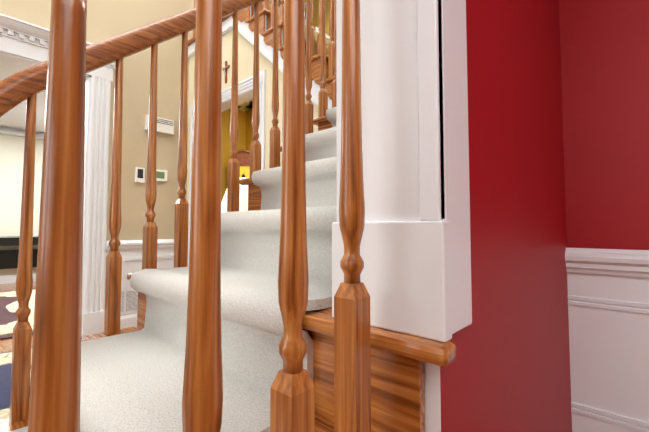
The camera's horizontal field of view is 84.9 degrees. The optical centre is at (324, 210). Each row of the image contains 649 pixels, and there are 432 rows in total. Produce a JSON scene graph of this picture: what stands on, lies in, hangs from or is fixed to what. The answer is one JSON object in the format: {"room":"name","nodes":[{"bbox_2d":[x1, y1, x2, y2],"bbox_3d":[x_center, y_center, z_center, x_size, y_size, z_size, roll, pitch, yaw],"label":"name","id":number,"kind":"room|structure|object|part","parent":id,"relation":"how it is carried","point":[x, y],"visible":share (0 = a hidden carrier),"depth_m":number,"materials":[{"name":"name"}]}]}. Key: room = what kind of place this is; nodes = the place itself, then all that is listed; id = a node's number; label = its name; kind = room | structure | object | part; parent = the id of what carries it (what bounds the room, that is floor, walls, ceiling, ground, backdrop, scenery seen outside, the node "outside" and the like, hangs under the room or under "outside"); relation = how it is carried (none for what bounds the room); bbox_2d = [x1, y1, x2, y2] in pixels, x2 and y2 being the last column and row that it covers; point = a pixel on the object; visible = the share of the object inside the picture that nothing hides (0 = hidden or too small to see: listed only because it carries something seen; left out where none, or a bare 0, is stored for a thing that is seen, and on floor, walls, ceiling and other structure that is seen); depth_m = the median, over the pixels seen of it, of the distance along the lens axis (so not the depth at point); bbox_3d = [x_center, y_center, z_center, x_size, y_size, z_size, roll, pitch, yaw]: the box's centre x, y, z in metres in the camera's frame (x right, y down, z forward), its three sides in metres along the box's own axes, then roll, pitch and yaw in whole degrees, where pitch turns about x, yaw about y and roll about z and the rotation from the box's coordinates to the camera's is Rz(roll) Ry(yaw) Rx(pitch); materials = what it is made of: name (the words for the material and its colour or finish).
{"room":"home staircase","nodes":[
{"label":"home staircase","id":0,"kind":"room"},
{"bbox_2d":[0,281,35,352],"bbox_3d":[-0.640,1.077,2.755,14.000,0.062,14.000,-2,-4,42],"label":"floor","id":1,"kind":"structure","parent":0,"point":[5,345],"depth_m":2.90,"materials":[{"name":"brown wood"}]},
{"bbox_2d":[0,347,31,419],"bbox_3d":[-2.321,0.982,1.589,2.300,0.019,1.420,3,-4,-44],"label":"rug","id":2,"kind":"object","parent":1,"relation":"on","point":[5,371],"depth_m":2.07,"materials":[{"name":"fabric"}]},
{"bbox_2d":[0,289,34,339],"bbox_3d":[-4.444,1.056,3.144,3.660,0.019,2.820,2,-4,-43],"label":"rug","id":3,"kind":"object","parent":1,"relation":"on","point":[8,308],"visible":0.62,"depth_m":3.76,"materials":[{"name":"fabric"}]},
{"bbox_2d":[0,236,37,268],"bbox_3d":[-5.075,0.793,5.538,0.400,0.772,1.360,-2,-4,42],"label":"piano","id":4,"kind":"object","parent":1,"relation":"on","point":[8,259],"visible":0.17,"depth_m":5.71,"materials":[{"name":"black wood"}]},
{"bbox_2d":[0,0,455,431],"bbox_3d":[-0.411,-0.955,2.174,3.549,3.947,3.130,-2,-4,42],"label":"staircase","id":5,"kind":"structure","parent":1,"relation":"on","point":[239,328],"depth_m":0.58,"materials":[{"name":"brown wood"}]},
{"bbox_3d":[-0.455,-1.382,2.232,3.433,2.688,3.074,-2,-4,42],"label":"handrail","id":6,"kind":"part","parent":5,"relation":"part of","materials":[{"name":"brown wood"}]},
{"bbox_3d":[-0.643,-1.101,2.975,2.137,1.296,0.033,-2,-4,42],"label":"skirt trim","id":7,"kind":"part","parent":5,"relation":"part of","materials":[{"name":"wood"}]},
{"bbox_2d":[221,173,247,211],"bbox_3d":[-0.533,0.394,2.187,0.530,1.258,0.540,-2,-4,42],"label":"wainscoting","id":8,"kind":"structure","parent":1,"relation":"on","point":[243,200],"depth_m":2.10,"materials":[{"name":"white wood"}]},
{"bbox_2d":[230,149,249,177],"bbox_3d":[-0.872,0.178,4.172,0.650,1.872,0.324,0,-3,-6],"label":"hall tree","id":9,"kind":"object","parent":1,"relation":"on","point":[243,157],"visible":0.04,"depth_m":4.33,"materials":[{"name":"brown wood"}]},
{"bbox_2d":[0,134,43,275],"bbox_3d":[-6.637,-0.158,4.347,0.120,2.560,8.170,-2,-4,42],"label":"wall","id":10,"kind":"structure","parent":0,"point":[11,160],"depth_m":5.89,"materials":[{"name":"white paint"}]},
{"bbox_2d":[0,60,45,132],"bbox_3d":[-5.154,-1.554,2.988,4.230,0.100,8.270,-2,-4,42],"label":"ceiling","id":11,"kind":"structure","parent":0,"point":[15,117],"depth_m":5.04,"materials":[{"name":"white paint"}]},
{"bbox_2d":[0,0,245,240],"bbox_3d":[-3.627,-2.009,1.633,0.400,6.000,8.100,-2,-4,42],"label":"wall","id":12,"kind":"structure","parent":0,"point":[107,19],"depth_m":3.36,"materials":[{"name":"beige paint"}]},
{"bbox_2d":[0,13,115,335],"bbox_3d":[-3.297,-0.234,1.634,0.260,2.456,4.170,-2,-4,42],"label":"trim","id":13,"kind":"structure","parent":12,"relation":"attached to","point":[24,43],"depth_m":3.02,"materials":[{"name":"white paint"}]},
{"bbox_2d":[0,101,252,283],"bbox_3d":[-3.637,-0.291,1.527,0.101,2.560,8.050,-2,-4,42],"label":"trim","id":14,"kind":"structure","parent":12,"relation":"attached to","point":[243,107],"depth_m":2.79,"materials":[{"name":"white paint"}]},
{"bbox_2d":[121,288,137,314],"bbox_3d":[-1.661,0.825,3.335,0.012,0.230,0.660,-2,-4,42],"label":"air vent","id":15,"kind":"object","parent":12,"relation":"attached to","point":[129,300],"visible":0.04,"depth_m":3.21,"materials":[{"name":"white metal"}]},
{"bbox_2d":[104,239,173,328],"bbox_3d":[-1.651,0.675,3.340,0.044,0.800,0.727,-2,-4,42],"label":"trim","id":16,"kind":"structure","parent":12,"relation":"attached to","point":[130,251],"depth_m":3.25,"materials":[{"name":"white paint"}]},
{"bbox_2d":[135,115,173,182],"bbox_3d":[-1.632,-0.580,3.419,0.047,0.645,0.335,-2,-4,42],"label":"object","id":17,"kind":"object","parent":12,"relation":"attached to","point":[165,126],"visible":0.69,"depth_m":3.44,"materials":[{"name":"white plastic"}]},
{"bbox_2d":[246,109,252,159],"bbox_3d":[-0.437,-0.164,4.113,1.650,2.550,0.010,-2,-4,42],"label":"wall","id":18,"kind":"structure","parent":0,"point":[249,132],"depth_m":4.65,"materials":[{"name":"yellow paint"}]},
{"bbox_2d":[187,30,317,226],"bbox_3d":[-0.595,-0.339,2.998,2.130,2.795,0.120,-2,-4,42],"label":"wall","id":19,"kind":"structure","parent":0,"point":[245,56],"depth_m":3.04,"materials":[{"name":"beige paint"}]},
{"bbox_2d":[223,61,229,82],"bbox_3d":[-0.897,-1.257,3.223,0.100,0.200,0.020,-2,-4,42],"label":"cross","id":20,"kind":"object","parent":19,"relation":"attached to","point":[226,67],"visible":0.92,"depth_m":3.22,"materials":[{"name":"brown wood"}]},
{"bbox_2d":[188,69,265,266],"bbox_3d":[-0.646,-0.030,2.928,2.130,2.171,0.030,-2,-4,42],"label":"door frame","id":21,"kind":"structure","parent":19,"relation":"attached to","point":[245,86],"depth_m":2.95,"materials":[{"name":"white paint"}]},
{"bbox_2d":[304,0,329,34],"bbox_3d":[-0.241,-3.154,7.407,5.990,3.165,0.180,-2,-4,42],"label":"wall","id":22,"kind":"structure","parent":0,"point":[315,24],"depth_m":7.21,"materials":[{"name":"yellow paint"}]},
{"bbox_2d":[278,2,306,24],"bbox_3d":[-0.325,-3.157,7.345,5.750,3.165,0.101,-2,-4,42],"label":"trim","id":23,"kind":"structure","parent":22,"relation":"attached to","point":[305,4],"depth_m":7.37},
{"bbox_2d":[424,0,571,431],"bbox_3d":[-1.080,-2.115,-0.611,0.170,6.000,8.220,-2,-4,42],"label":"wall","id":24,"kind":"structure","parent":0,"point":[507,369],"depth_m":0.83,"materials":[{"name":"red paint"}]},
{"bbox_2d":[332,0,471,341],"bbox_3d":[0.132,-2.429,0.732,0.210,5.244,0.126,-2,-4,42],"label":"column","id":25,"kind":"structure","parent":24,"relation":"attached to","point":[415,255],"depth_m":0.56,"materials":[{"name":"white paint"}]},
{"bbox_2d":[559,0,648,249],"bbox_3d":[2.421,-0.330,0.076,3.960,2.500,0.120,-2,-4,42],"label":"wall","id":26,"kind":"structure","parent":0,"point":[604,49],"depth_m":1.26,"materials":[{"name":"red paint"}]},
{"bbox_2d":[565,248,648,431],"bbox_3d":[2.345,-0.335,-0.015,3.970,2.500,0.117,-2,-4,42],"label":"wainscoting","id":27,"kind":"structure","parent":26,"relation":"attached to","point":[608,303],"depth_m":1.24,"materials":[{"name":"white wood"}]}
]}

